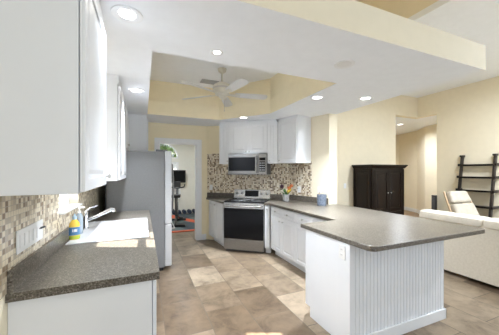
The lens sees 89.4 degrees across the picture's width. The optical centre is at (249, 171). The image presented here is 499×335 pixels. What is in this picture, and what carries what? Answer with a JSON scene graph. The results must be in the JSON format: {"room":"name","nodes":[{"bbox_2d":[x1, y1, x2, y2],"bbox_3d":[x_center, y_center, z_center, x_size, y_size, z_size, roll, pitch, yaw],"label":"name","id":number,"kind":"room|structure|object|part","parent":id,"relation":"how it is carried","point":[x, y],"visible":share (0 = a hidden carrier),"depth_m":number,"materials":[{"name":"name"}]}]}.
{"room":"kitchen","nodes":[
{"label":"kitchen","id":0,"kind":"room"},
{"bbox_2d":[0,185,104,334],"bbox_3d":[-1.457,-0.680,1.746,0.175,4.300,6.750,0,0,-23],"label":"wall","id":1,"kind":"structure","parent":0,"point":[100,190],"depth_m":2.35,"materials":[{"name":"beige paint"}]},
{"bbox_2d":[0,188,96,299],"bbox_3d":[-1.573,0.313,2.253,0.006,0.486,2.525,0,0,-23],"label":"backsplash","id":2,"kind":"structure","parent":1,"relation":"attached to","point":[16,212],"depth_m":1.34,"materials":[{"name":"beige tile"}]},
{"bbox_2d":[16,219,45,254],"bbox_3d":[-1.184,0.348,1.383,0.032,0.116,0.340,0,0,-23],"label":"light switch","id":3,"kind":"object","parent":2,"relation":"attached to","point":[27,236],"visible":1,"depth_m":1.34,"materials":[{"name":"white plastic"}]},
{"bbox_2d":[0,0,110,195],"bbox_3d":[-0.943,-0.444,1.254,0.386,1.068,0.645,0,0,-23],"label":"upper cabinet","id":4,"kind":"object","parent":1,"relation":"attached to","point":[53,52],"visible":1,"depth_m":0.98,"materials":[{"name":"white paint"}]},
{"bbox_3d":[-0.800,-0.395,1.315,0.020,0.956,0.641,0,0,-23],"label":"door","id":5,"kind":"part","parent":4,"relation":"part of","materials":[{"name":"white paint"}]},
{"bbox_3d":[-0.963,-0.934,1.246,0.345,0.088,0.645,0,0,-23],"label":"crown","id":6,"kind":"part","parent":4,"relation":"part of","materials":[{"name":"white paint"}]},
{"bbox_2d":[59,194,82,214],"bbox_3d":[-1.559,-0.230,2.115,0.155,1.100,0.610,0,0,-23],"label":"window","id":7,"kind":"structure","parent":1,"relation":"in","point":[65,206],"depth_m":2.23,"materials":[{"name":"white"}]},
{"bbox_3d":[-1.607,-0.230,2.095,0.050,1.100,0.610,0,0,-23],"label":"frame","id":8,"kind":"part","parent":7,"relation":"part of","materials":[{"name":"white"}]},
{"bbox_3d":[-1.536,0.311,2.125,0.105,0.018,0.608,0,0,-23],"label":"sill","id":9,"kind":"part","parent":7,"relation":"part of","materials":[{"name":"white"}]},
{"bbox_2d":[106,74,125,180],"bbox_3d":[-1.672,-0.442,2.979,0.386,1.073,1.040,0,0,-23],"label":"upper cabinet","id":10,"kind":"object","parent":1,"relation":"attached to","point":[115,101],"visible":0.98,"depth_m":2.55,"materials":[{"name":"white paint"}]},
{"bbox_3d":[-1.691,-0.934,2.971,0.345,0.088,1.040,0,0,-23],"label":"crown","id":11,"kind":"part","parent":10,"relation":"part of","materials":[{"name":"white paint"}]},
{"bbox_3d":[-1.428,-0.393,2.800,0.020,0.961,0.516,0,0,-23],"label":"door","id":12,"kind":"part","parent":10,"relation":"part of","materials":[{"name":"white paint"}]},
{"bbox_3d":[-1.631,-0.393,3.279,0.020,0.961,0.516,0,0,-23],"label":"door","id":13,"kind":"part","parent":10,"relation":"part of","materials":[{"name":"white paint"}]},
{"bbox_2d":[125,103,129,150],"bbox_3d":[-2.030,-0.654,3.826,0.386,0.648,0.790,0,0,-23],"label":"upper cabinet","id":14,"kind":"object","parent":1,"relation":"attached to","point":[127,118],"visible":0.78,"depth_m":3.84,"materials":[{"name":"white paint"}]},
{"bbox_3d":[-1.811,-0.605,3.705,0.020,0.536,0.391,0,0,-23],"label":"door","id":15,"kind":"part","parent":14,"relation":"part of","materials":[{"name":"white paint"}]},
{"bbox_3d":[-1.964,-0.605,4.069,0.020,0.536,0.391,0,0,-23],"label":"door","id":16,"kind":"part","parent":14,"relation":"part of","materials":[{"name":"white paint"}]},
{"bbox_2d":[148,122,206,238],"bbox_3d":[-1.765,0.245,5.198,1.945,2.450,0.150,0,0,-23],"label":"wall","id":17,"kind":"structure","parent":0,"point":[155,130],"depth_m":5.33,"materials":[{"name":"yellow paint"}]},
{"bbox_2d":[154,138,201,239],"bbox_3d":[-1.500,0.395,5.310,0.950,2.150,0.190,0,0,-23],"label":"trim","id":18,"kind":"structure","parent":17,"relation":"attached to","point":[157,141],"depth_m":5.38,"materials":[{"name":"white wood"}]},
{"bbox_2d":[170,144,194,212],"bbox_3d":[-3.282,0.095,8.666,3.900,2.750,0.120,0,0,-23],"label":"wall","id":19,"kind":"structure","parent":0,"point":[186,153],"depth_m":9.05,"materials":[{"name":"paint"}]},
{"bbox_2d":[166,144,177,157],"bbox_3d":[-3.048,-0.740,8.754,1.120,0.560,0.060,0,0,-23],"label":"window","id":20,"kind":"structure","parent":19,"relation":"in","point":[174,149],"depth_m":8.89,"materials":[{"name":"white"}]},
{"bbox_2d":[172,162,178,169],"bbox_3d":[-3.046,0.180,8.749,1.120,1.080,0.070,0,0,-23],"label":"window","id":21,"kind":"structure","parent":19,"relation":"in","point":[175,164],"depth_m":8.91,"materials":[{"name":"white glass"}]},
{"bbox_2d":[173,170,185,182],"bbox_3d":[-2.489,0.170,8.793,0.480,0.440,0.222,0,0,-29],"label":"television","id":22,"kind":"object","parent":19,"relation":"attached to","point":[179,175],"visible":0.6,"depth_m":8.72,"materials":[{"name":"black plastic"}]},
{"bbox_2d":[150,51,276,87],"bbox_3d":[-0.387,-1.600,3.549,2.110,0.060,2.640,0,0,-23],"label":"ceiling","id":23,"kind":"structure","parent":0,"point":[170,68],"depth_m":3.96,"materials":[{"name":"white paint"}]},
{"bbox_2d":[200,79,218,84],"bbox_3d":[-0.700,-1.564,4.405,0.300,0.012,0.180,0,0,-23],"label":"ceiling vent","id":24,"kind":"object","parent":23,"relation":"in","point":[205,81],"visible":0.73,"depth_m":4.38,"materials":[{"name":"grey metal"}]},
{"bbox_2d":[181,67,266,111],"bbox_3d":[-0.383,-1.243,3.845,1.368,0.652,1.367,0,0,-23],"label":"ceiling fan","id":25,"kind":"object","parent":23,"relation":"hanging from","point":[221,89],"visible":1,"depth_m":3.80,"materials":[{"name":"white plastic"}]},
{"bbox_3d":[-0.718,-1.184,3.510,0.142,0.043,0.520,0,0,40],"label":"blade","id":26,"kind":"part","parent":25,"relation":"part of","materials":[{"name":"white"}]},
{"bbox_3d":[-0.846,-1.184,4.035,0.520,0.043,0.142,0,0,22],"label":"blade","id":27,"kind":"part","parent":25,"relation":"part of","materials":[{"name":"white wood"}]},
{"bbox_3d":[-0.420,-1.238,3.861,0.280,0.245,0.280,0,0,-23],"label":"motor","id":28,"kind":"part","parent":25,"relation":"part of","materials":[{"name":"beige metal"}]},
{"bbox_3d":[-0.386,-1.184,4.320,0.142,0.043,0.520,0,0,4],"label":"blade","id":29,"kind":"part","parent":25,"relation":"part of","materials":[{"name":"white wood"}]},
{"bbox_3d":[-0.178,-1.184,3.470,0.142,0.043,0.520,0,0,-32],"label":"blade","id":30,"kind":"part","parent":25,"relation":"part of","materials":[{"name":"white wood"}]},
{"bbox_3d":[0.027,-1.184,3.970,0.520,0.043,0.142,0,0,-14],"label":"blade","id":31,"kind":"part","parent":25,"relation":"part of","materials":[{"name":"white"}]},
{"bbox_2d":[149,73,307,107],"bbox_3d":[-0.387,-1.393,3.549,2.110,0.353,2.640,0,0,-23],"label":"wall","id":32,"kind":"structure","parent":0,"point":[160,91],"depth_m":4.43,"materials":[{"name":"yellow paint"}]},
{"bbox_2d":[207,126,271,239],"bbox_3d":[-0.074,0.245,5.407,1.886,2.450,0.353,0,0,16],"label":"wall","id":33,"kind":"structure","parent":0,"point":[212,131],"depth_m":5.44,"materials":[{"name":"yellow paint"}]},
{"bbox_2d":[219,122,229,163],"bbox_3d":[-0.455,-0.564,5.127,0.211,0.828,0.382,0,0,16],"label":"upper cabinet","id":34,"kind":"object","parent":33,"relation":"attached to","point":[224,126],"visible":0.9,"depth_m":4.97,"materials":[{"name":"white paint"}]},
{"bbox_2d":[207,154,288,193],"bbox_3d":[-0.067,0.088,5.218,1.762,0.936,0.008,0,0,16],"label":"backsplash","id":35,"kind":"structure","parent":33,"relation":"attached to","point":[217,174],"depth_m":5.24,"materials":[{"name":"stone"}]},
{"bbox_2d":[229,120,267,153],"bbox_3d":[0.013,-0.661,4.992,0.760,0.633,0.382,0,0,16],"label":"upper cabinet","id":36,"kind":"object","parent":33,"relation":"attached to","point":[245,137],"visible":0.98,"depth_m":4.83,"materials":[{"name":"white paint"}]},
{"bbox_3d":[-0.211,-0.640,4.898,0.376,0.576,0.020,0,0,16],"label":"door","id":37,"kind":"part","parent":36,"relation":"part of","materials":[{"name":"white paint"}]},
{"bbox_2d":[228,153,270,174],"bbox_3d":[0.000,-0.140,4.946,0.754,0.400,0.477,0,0,16],"label":"microwave","id":38,"kind":"object","parent":36,"relation":"attached to","point":[256,163],"visible":0.99,"depth_m":4.76,"materials":[{"name":"grey metal"}]},
{"bbox_3d":[-0.148,-0.140,4.792,0.524,0.260,0.002,0,0,16],"label":"glass","id":39,"kind":"part","parent":38,"relation":"part of","materials":[{"name":"black glass"}]},
{"bbox_3d":[-0.120,-0.145,4.806,0.599,0.386,0.039,0,0,16],"label":"door","id":40,"kind":"part","parent":38,"relation":"part of","materials":[{"name":"silver metal"}]},
{"bbox_3d":[0.243,-0.145,4.702,0.152,0.386,0.039,0,0,16],"label":"control panel","id":41,"kind":"part","parent":38,"relation":"part of","materials":[{"name":"silver metal"}]},
{"bbox_3d":[0.154,-0.640,4.793,0.376,0.576,0.020,0,0,16],"label":"door","id":42,"kind":"part","parent":36,"relation":"part of","materials":[{"name":"white paint"}]},
{"bbox_2d":[268,119,278,163],"bbox_3d":[0.473,-0.564,4.861,0.192,0.828,0.382,0,0,16],"label":"upper cabinet","id":43,"kind":"object","parent":33,"relation":"attached to","point":[273,123],"visible":0.98,"depth_m":4.71,"materials":[{"name":"white paint"}]},
{"bbox_2d":[100,0,485,125],"bbox_3d":[-0.237,-1.097,3.740,3.625,0.235,4.365,0,0,-23],"label":"ceiling","id":44,"kind":"structure","parent":0,"point":[394,55],"depth_m":2.06,"materials":[{"name":"white paint"}]},
{"bbox_2d":[110,4,142,23],"bbox_3d":[-0.760,-0.975,1.568,0.184,0.009,0.184,0,0,-23],"label":"recessed light","id":45,"kind":"object","parent":44,"relation":"in","point":[125,13],"visible":1,"depth_m":1.56,"materials":[{"name":"white"}]},
{"bbox_2d":[128,88,143,92],"bbox_3d":[-1.365,-0.975,3.038,0.184,0.009,0.184,0,0,-23],"label":"recessed light","id":46,"kind":"object","parent":44,"relation":"in","point":[134,90],"visible":1,"depth_m":3.03,"materials":[{"name":"white"}]},
{"bbox_2d":[210,49,223,55],"bbox_3d":[-0.267,-0.975,2.069,0.112,0.009,0.112,0,0,-23],"label":"recessed light","id":47,"kind":"object","parent":44,"relation":"in","point":[216,52],"visible":1,"depth_m":2.06,"materials":[{"name":"white"}]},
{"bbox_2d":[311,95,323,99],"bbox_3d":[0.894,-0.975,3.331,0.172,0.009,0.172,0,0,-23],"label":"recessed light","id":48,"kind":"object","parent":44,"relation":"in","point":[318,97],"visible":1,"depth_m":3.31,"materials":[{"name":"white"}]},
{"bbox_2d":[334,60,354,68],"bbox_3d":[0.864,-0.975,2.297,0.184,0.009,0.184,0,0,-23],"label":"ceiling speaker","id":49,"kind":"object","parent":44,"relation":"in","point":[342,64],"visible":1,"depth_m":2.29,"materials":[{"name":"white plastic"}]},
{"bbox_2d":[359,96,372,100],"bbox_3d":[1.551,-0.975,3.369,0.172,0.009,0.172,0,0,-23],"label":"recessed light","id":50,"kind":"object","parent":44,"relation":"in","point":[366,97],"visible":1,"depth_m":3.36,"materials":[{"name":"white"}]},
{"bbox_2d":[311,114,336,203],"bbox_3d":[1.105,0.245,4.745,0.410,2.450,1.080,0,0,-23],"label":"wall","id":51,"kind":"structure","parent":0,"point":[323,127],"depth_m":4.33,"materials":[{"name":"beige paint"}]},
{"bbox_2d":[278,115,310,163],"bbox_3d":[0.808,-0.564,4.604,0.412,0.828,0.458,0,0,-38],"label":"upper cabinet","id":52,"kind":"object","parent":51,"relation":"attached to","point":[294,132],"visible":1,"depth_m":4.46,"materials":[{"name":"white paint"}]},
{"bbox_3d":[0.674,-0.540,4.502,0.020,0.776,0.449,0,0,-38],"label":"door","id":53,"kind":"part","parent":52,"relation":"part of","materials":[{"name":"white paint"}]},
{"bbox_2d":[289,162,311,196],"bbox_3d":[0.952,0.188,4.759,0.007,0.736,0.539,0,0,-38],"label":"backsplash","id":54,"kind":"structure","parent":51,"relation":"attached to","point":[300,175],"depth_m":4.72,"materials":[{"name":"stone"}]},
{"bbox_2d":[156,210,498,334],"bbox_3d":[3.164,1.519,5.679,11.750,0.102,10.400,0,0,-23],"label":"floor","id":55,"kind":"structure","parent":0,"point":[208,288],"depth_m":2.94,"materials":[{"name":"tile"}]},
{"bbox_2d":[8,280,155,334],"bbox_3d":[-1.272,1.034,2.399,0.672,0.872,2.410,0,0,-23],"label":"base cabinet","id":56,"kind":"object","parent":55,"relation":"on","point":[127,309],"visible":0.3,"depth_m":1.29,"materials":[{"name":"white paint"}]},
{"bbox_2d":[5,205,159,302],"bbox_3d":[-1.275,0.525,2.389,0.659,0.142,2.435,0,0,-23],"label":"countertop","id":57,"kind":"structure","parent":56,"relation":"on","point":[55,268],"depth_m":1.46,"materials":[{"name":"grey stone"}]},
{"bbox_2d":[83,205,115,229],"bbox_3d":[-1.451,0.435,2.438,0.284,0.221,0.080,0,0,-23],"label":"kitchen faucet","id":58,"kind":"object","parent":57,"relation":"on","point":[86,219],"visible":0.97,"depth_m":2.39,"materials":[{"name":"silver metal"}]},
{"bbox_3d":[-1.474,0.431,2.417,0.148,0.090,0.034,0,0,-23],"label":"spout","id":59,"kind":"part","parent":58,"relation":"part of","materials":[{"name":"silver metal"}]},
{"bbox_2d":[65,218,148,244],"bbox_3d":[-1.296,0.651,2.433,0.587,0.210,0.914,0,0,-23],"label":"sink","id":60,"kind":"object","parent":57,"relation":"in","point":[110,230],"visible":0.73,"depth_m":2.75,"materials":[{"name":"white ceramic"}]},
{"bbox_2d":[69,214,79,239],"bbox_3d":[-1.410,0.443,2.031,0.076,0.205,0.046,0,0,-40],"label":"soap bottle","id":61,"kind":"object","parent":60,"relation":"on","point":[74,225],"visible":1,"depth_m":2.02,"materials":[{"name":"yellow plastic"}]},
{"bbox_2d":[76,207,84,233],"bbox_3d":[-1.489,0.428,2.215,0.068,0.234,0.056,0,0,-23],"label":"soap dispenser","id":62,"kind":"object","parent":60,"relation":"on","point":[79,215],"visible":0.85,"depth_m":2.20,"materials":[{"name":"white plastic"}]},
{"bbox_2d":[86,219,144,240],"bbox_3d":[-1.253,0.651,2.451,0.446,0.209,0.846,0,0,-23],"label":"basin","id":63,"kind":"object","parent":60,"relation":"in","point":[126,228],"depth_m":2.78,"materials":[{"name":"white"}]},
{"bbox_3d":[-0.609,0.980,1.594,0.020,0.736,0.386,0,0,-23],"label":"door","id":64,"kind":"part","parent":56,"relation":"part of","materials":[{"name":"white paint"}]},
{"bbox_2d":[105,114,147,209],"bbox_3d":[-2.176,0.246,4.557,0.686,2.448,0.660,0,0,-23],"label":"pantry cabinet","id":65,"kind":"object","parent":55,"relation":"on","point":[138,124],"visible":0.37,"depth_m":4.31,"materials":[{"name":"white paint"}]},
{"bbox_3d":[-1.895,0.220,4.676,0.020,2.256,0.656,0,0,-23],"label":"door","id":66,"kind":"part","parent":65,"relation":"part of","materials":[{"name":"white paint"}]},
{"bbox_2d":[106,149,174,270],"bbox_3d":[-1.678,0.573,3.975,0.933,1.795,0.770,0,0,-23],"label":"refrigerator","id":67,"kind":"object","parent":55,"relation":"on","point":[148,184],"visible":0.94,"depth_m":3.67,"materials":[{"name":"silver metal"}]},
{"bbox_3d":[-1.358,1.100,4.111,0.096,0.620,0.770,0,0,-23],"label":"freezer drawer","id":68,"kind":"part","parent":67,"relation":"part of","materials":[{"name":"silver metal"}]},
{"bbox_3d":[-1.283,0.237,3.932,0.096,1.085,0.383,0,0,-23],"label":"door","id":69,"kind":"part","parent":67,"relation":"part of","materials":[{"name":"silver metal"}]},
{"bbox_3d":[-1.270,0.260,4.104,0.080,0.836,0.022,0,0,-23],"label":"handle","id":70,"kind":"part","parent":67,"relation":"part of","materials":[{"name":"silver metal"}]},
{"bbox_2d":[172,213,194,232],"bbox_3d":[-2.012,1.463,7.368,1.530,0.012,2.600,0,0,-23],"label":"play mat","id":71,"kind":"object","parent":55,"relation":"on","point":[189,223],"visible":0.21,"depth_m":7.06,"materials":[{"name":"rubber"}]},
{"bbox_2d":[172,181,185,226],"bbox_3d":[-2.056,0.876,7.088,0.500,1.160,1.060,0,0,-13],"label":"exercise bike","id":72,"kind":"object","parent":71,"relation":"on","point":[176,183],"visible":0.69,"depth_m":7.04,"materials":[{"name":"black plastic"}]},
{"bbox_3d":[-2.049,0.967,7.057,0.060,0.935,0.941,0,0,-13],"label":"frame","id":73,"kind":"part","parent":72,"relation":"part of","materials":[{"name":"grey plastic"}]},
{"bbox_2d":[209,200,223,245],"bbox_3d":[-0.663,1.034,5.085,0.583,0.872,0.572,0,0,16],"label":"base cabinet","id":74,"kind":"object","parent":55,"relation":"on","point":[216,210],"visible":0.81,"depth_m":5.04,"materials":[{"name":"white paint"}]},
{"bbox_3d":[-0.763,0.980,5.228,0.020,0.740,0.431,0,0,-28],"label":"door","id":75,"kind":"part","parent":74,"relation":"part of","materials":[{"name":"white paint"}]},
{"bbox_2d":[206,192,233,203],"bbox_3d":[-0.693,0.525,5.066,0.631,0.142,0.628,0,0,16],"label":"countertop","id":76,"kind":"structure","parent":74,"relation":"on","point":[216,197],"depth_m":5.30,"materials":[{"name":"grey stone"}]},
{"bbox_2d":[224,189,270,252],"bbox_3d":[-0.035,0.920,4.825,0.758,1.100,0.679,0,0,16],"label":"range","id":77,"kind":"object","parent":55,"relation":"on","point":[244,214],"visible":0.99,"depth_m":4.57,"materials":[{"name":"grey metal"}]},
{"bbox_3d":[-0.120,0.625,4.527,0.718,0.028,0.059,0,0,16],"label":"handle","id":78,"kind":"part","parent":77,"relation":"part of","materials":[{"name":"silver metal"}]},
{"bbox_3d":[-0.106,0.902,4.575,0.758,0.665,0.043,0,0,16],"label":"oven door","id":79,"kind":"part","parent":77,"relation":"part of","materials":[{"name":"black glass"}]},
{"bbox_3d":[-0.113,0.948,4.552,0.750,0.555,0.005,0,0,16],"label":"oven glass","id":80,"kind":"part","parent":77,"relation":"part of","materials":[{"name":"black glass"}]},
{"bbox_3d":[-0.106,1.333,4.575,0.758,0.185,0.043,0,0,16],"label":"drawer","id":81,"kind":"part","parent":77,"relation":"part of","materials":[{"name":"silver metal"}]},
{"bbox_2d":[224,198,269,202],"bbox_3d":[-0.030,0.555,4.841,0.758,0.020,0.575,0,0,16],"label":"cooktop","id":82,"kind":"object","parent":77,"relation":"in","point":[234,200],"depth_m":4.74,"materials":[{"name":"black glass"}]},
{"bbox_3d":[0.050,0.457,5.122,0.758,0.174,0.059,0,0,16],"label":"control panel","id":83,"kind":"part","parent":77,"relation":"part of","materials":[{"name":"silver metal"}]},
{"bbox_2d":[265,205,270,252],"bbox_3d":[0.332,1.034,4.537,0.091,0.872,0.196,0,0,16],"label":"base cabinet","id":84,"kind":"object","parent":55,"relation":"on","point":[267,207],"visible":0.94,"depth_m":4.47,"materials":[{"name":"white paint"}]},
{"bbox_2d":[271,206,299,268],"bbox_3d":[0.769,1.034,4.203,0.592,0.872,0.765,0,0,-23],"label":"base cabinet","id":85,"kind":"object","parent":55,"relation":"on","point":[283,222],"visible":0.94,"depth_m":4.05,"materials":[{"name":"white paint"}]},
{"bbox_3d":[0.457,0.681,4.278,0.020,0.143,0.381,0,0,-23],"label":"drawer","id":86,"kind":"part","parent":85,"relation":"part of","materials":[{"name":"white paint"}]},
{"bbox_3d":[0.457,1.055,4.278,0.020,0.586,0.381,0,0,-23],"label":"door","id":87,"kind":"part","parent":85,"relation":"part of","materials":[{"name":"white paint"}]},
{"bbox_3d":[0.606,1.055,3.926,0.020,0.586,0.376,0,0,-23],"label":"door","id":88,"kind":"part","parent":85,"relation":"part of","materials":[{"name":"white paint"}]},
{"bbox_3d":[0.606,0.681,3.926,0.020,0.143,0.376,0,0,-23],"label":"drawer","id":89,"kind":"part","parent":85,"relation":"part of","materials":[{"name":"white paint"}]},
{"bbox_2d":[295,213,325,272],"bbox_3d":[1.104,1.034,3.410,0.592,0.872,0.953,0,0,-23],"label":"base cabinet","id":90,"kind":"object","parent":55,"relation":"on","point":[300,233],"visible":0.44,"depth_m":3.61,"materials":[{"name":"white paint"}]},
{"bbox_3d":[0.763,1.055,3.555,0.020,0.586,0.416,0,0,-23],"label":"door","id":91,"kind":"part","parent":90,"relation":"part of","materials":[{"name":"white paint"}]},
{"bbox_3d":[0.763,0.681,3.555,0.020,0.143,0.416,0,0,-23],"label":"drawer","id":92,"kind":"part","parent":90,"relation":"part of","materials":[{"name":"white paint"}]},
{"bbox_3d":[0.939,0.979,3.141,0.018,0.738,0.476,0,0,-23],"label":"panel","id":93,"kind":"part","parent":90,"relation":"part of","materials":[{"name":"white paint"}]},
{"bbox_2d":[306,229,445,334],"bbox_3d":[1.046,1.034,3.104,1.248,0.872,1.796,0,0,-23],"label":"base cabinet","id":94,"kind":"object","parent":55,"relation":"on","point":[398,291],"visible":0.73,"depth_m":2.28,"materials":[{"name":"white paint"}]},
{"bbox_3d":[0.682,1.034,2.411,0.014,0.872,0.470,0,0,-23],"label":"panel","id":95,"kind":"part","parent":94,"relation":"part of","materials":[{"name":"white paint"}]},
{"bbox_2d":[339,244,344,259],"bbox_3d":[0.779,0.680,2.126,0.008,0.115,0.072,0,0,-23],"label":"wall outlet","id":96,"kind":"object","parent":94,"relation":"attached to","point":[341,247],"visible":1,"depth_m":2.12,"materials":[{"name":"white plastic"}]},
{"bbox_2d":[264,194,484,251],"bbox_3d":[0.991,0.525,3.595,1.535,0.142,3.152,0,0,-23],"label":"countertop","id":97,"kind":"structure","parent":94,"relation":"on","point":[362,228],"depth_m":2.55,"materials":[{"name":"grey stone"}]},
{"bbox_2d":[279,184,292,201],"bbox_3d":[0.683,0.390,4.707,0.284,0.330,0.208,0,0,-23],"label":"flower pot","id":98,"kind":"object","parent":97,"relation":"on","point":[285,195],"visible":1,"depth_m":4.67,"materials":[{"name":"white ceramic"}]},
{"bbox_3d":[0.676,0.490,4.694,0.144,0.130,0.144,0,0,-23],"label":"pot","id":99,"kind":"part","parent":98,"relation":"part of","materials":[{"name":"white ceramic"}]},
{"bbox_2d":[317,192,326,205],"bbox_3d":[1.185,0.438,4.132,0.156,0.236,0.156,0,0,-23],"label":"patterned cup","id":100,"kind":"object","parent":97,"relation":"on","point":[321,198],"visible":1,"depth_m":4.07,"materials":[{"name":"blue ceramic"}]},
{"bbox_3d":[1.062,1.420,3.067,1.248,0.100,1.716,0,0,-23],"label":"baseboard","id":101,"kind":"part","parent":94,"relation":"part of","materials":[{"name":"white wood"}]},
{"bbox_2d":[352,164,407,214],"bbox_3d":[2.987,0.660,5.789,1.100,1.620,0.580,0,0,-23],"label":"armoire","id":102,"kind":"object","parent":55,"relation":"on","point":[378,187],"visible":0.58,"depth_m":5.57,"materials":[{"name":"brown wood"}]},
{"bbox_3d":[2.508,0.420,5.625,0.020,0.900,0.470,0,0,-23],"label":"panel","id":103,"kind":"part","parent":102,"relation":"part of","materials":[{"name":"brown wood"}]},
{"bbox_3d":[2.987,-0.110,5.789,1.100,0.080,0.580,0,0,-23],"label":"crown","id":104,"kind":"part","parent":102,"relation":"part of","materials":[{"name":"brown wood"}]},
{"bbox_3d":[2.877,0.420,5.491,0.425,0.900,0.024,0,0,-23],"label":"door","id":105,"kind":"part","parent":102,"relation":"part of","materials":[{"name":"brown wood"}]},
{"bbox_3d":[3.277,1.120,5.660,0.425,0.460,0.024,0,0,-23],"label":"door","id":106,"kind":"part","parent":102,"relation":"part of","materials":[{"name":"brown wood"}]},
{"bbox_3d":[3.277,0.420,5.660,0.425,0.900,0.024,0,0,-23],"label":"door","id":107,"kind":"part","parent":102,"relation":"part of","materials":[{"name":"brown wood"}]},
{"bbox_2d":[431,195,436,209],"bbox_3d":[4.612,1.030,6.292,0.135,0.880,0.130,0,0,-23],"label":"tower speaker","id":108,"kind":"object","parent":55,"relation":"on","point":[433,197],"visible":0.39,"depth_m":6.25},
{"bbox_2d":[432,196,434,209],"bbox_3d":[4.574,1.005,6.276,0.005,0.770,0.076,0,0,-23],"label":"grille","id":109,"kind":"object","parent":108,"relation":"attached to","point":[433,197],"depth_m":6.27,"materials":[{"name":"grey plastic"}]},
{"bbox_2d":[419,209,498,286],"bbox_3d":[3.511,1.033,3.123,0.960,0.874,2.220,0,0,-23],"label":"sofa","id":110,"kind":"object","parent":55,"relation":"on","point":[476,257],"visible":0.59,"depth_m":3.31,"materials":[{"name":"beige fabric"}]},
{"bbox_2d":[443,191,479,215],"bbox_3d":[4.102,0.921,4.509,0.800,1.096,0.838,0,0,-19],"label":"recliner chair","id":111,"kind":"object","parent":55,"relation":"on","point":[462,197],"visible":0.3,"depth_m":4.72,"materials":[{"name":"beige fabric"}]},
{"bbox_3d":[3.774,0.765,4.425,0.067,0.765,0.768,0,0,-15],"label":"rail","id":112,"kind":"part","parent":111,"relation":"part of","materials":[{"name":"brown wood"}]},
{"bbox_3d":[4.039,0.821,4.693,0.595,0.444,0.273,0,0,-19],"label":"backrest","id":113,"kind":"part","parent":111,"relation":"part of","materials":[{"name":"beige fabric"}]},
{"bbox_2d":[454,154,498,217],"bbox_3d":[4.877,0.550,5.459,0.355,1.840,0.680,0,0,-23],"label":"ladder shelf","id":114,"kind":"object","parent":55,"relation":"on","point":[495,164],"visible":0.73,"depth_m":5.24,"materials":[{"name":"black wood"}]},
{"bbox_3d":[4.755,0.570,5.728,0.340,1.800,0.040,0,0,-23],"label":"post","id":115,"kind":"part","parent":114,"relation":"part of","materials":[{"name":"black wood"}]},
{"bbox_3d":[4.985,0.570,5.184,0.340,1.800,0.040,0,0,-23],"label":"post","id":116,"kind":"part","parent":114,"relation":"part of","materials":[{"name":"black wood"}]},
{"bbox_2d":[337,95,417,205],"bbox_3d":[2.648,-0.680,6.064,4.000,4.300,0.150,0,0,-23],"label":"wall","id":117,"kind":"structure","parent":0,"point":[366,135],"depth_m":6.06,"materials":[{"name":"beige paint"}]},
{"bbox_2d":[358,0,438,17],"bbox_3d":[2.429,-2.445,2.807,0.100,0.770,5.680,0,0,-23],"label":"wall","id":118,"kind":"structure","parent":0,"point":[404,8],"depth_m":3.47,"materials":[{"name":"beige paint"}]},
{"bbox_2d":[396,124,436,209],"bbox_3d":[4.593,-0.005,8.781,3.558,2.950,4.760,0,0,-23],"label":"wall","id":119,"kind":"structure","parent":0,"point":[417,149],"depth_m":8.72,"materials":[{"name":"beige paint"}]},
{"bbox_2d":[404,206,419,213],"bbox_3d":[4.900,1.405,9.595,4.966,0.130,2.771,0,0,42],"label":"baseboard","id":120,"kind":"structure","parent":119,"relation":"attached to","point":[405,208],"depth_m":9.22,"materials":[{"name":"white"}]},
{"bbox_2d":[396,115,436,134],"bbox_3d":[4.657,-1.488,8.851,3.730,0.065,4.720,0,0,-23],"label":"ceiling","id":121,"kind":"structure","parent":0,"point":[409,125],"depth_m":7.64,"materials":[{"name":"white paint"}]},
{"bbox_2d":[403,0,498,97],"bbox_3d":[4.044,-2.020,3.571,3.670,0.080,5.830,0,0,-23],"label":"ceiling","id":122,"kind":"structure","parent":0,"point":[477,21],"depth_m":3.42,"materials":[{"name":"white paint"}]},
{"bbox_2d":[413,76,498,217],"bbox_3d":[5.665,-0.305,4.256,0.150,3.550,5.830,0,0,-23],"label":"wall","id":123,"kind":"structure","parent":0,"point":[467,115],"depth_m":5.73,"materials":[{"name":"beige paint"}]},
{"label":"outside","id":124,"kind":"structure","parent":0,"visible":0},
{"bbox_3d":[-5.570,1.595,15.749,26.000,0.150,14.650,0,0,-23],"label":"ground","id":125,"kind":"structure","parent":124,"visible":0},
{"bbox_2d":[160,144,176,156],"bbox_3d":[-3.974,-0.473,11.325,5.026,4.000,2.335,0,0,-23],"label":"tree","id":126,"kind":"object","parent":125,"relation":"on","point":[162,146],"visible":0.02,"depth_m":11.05,"materials":[{"name":"green plant"}]}
]}

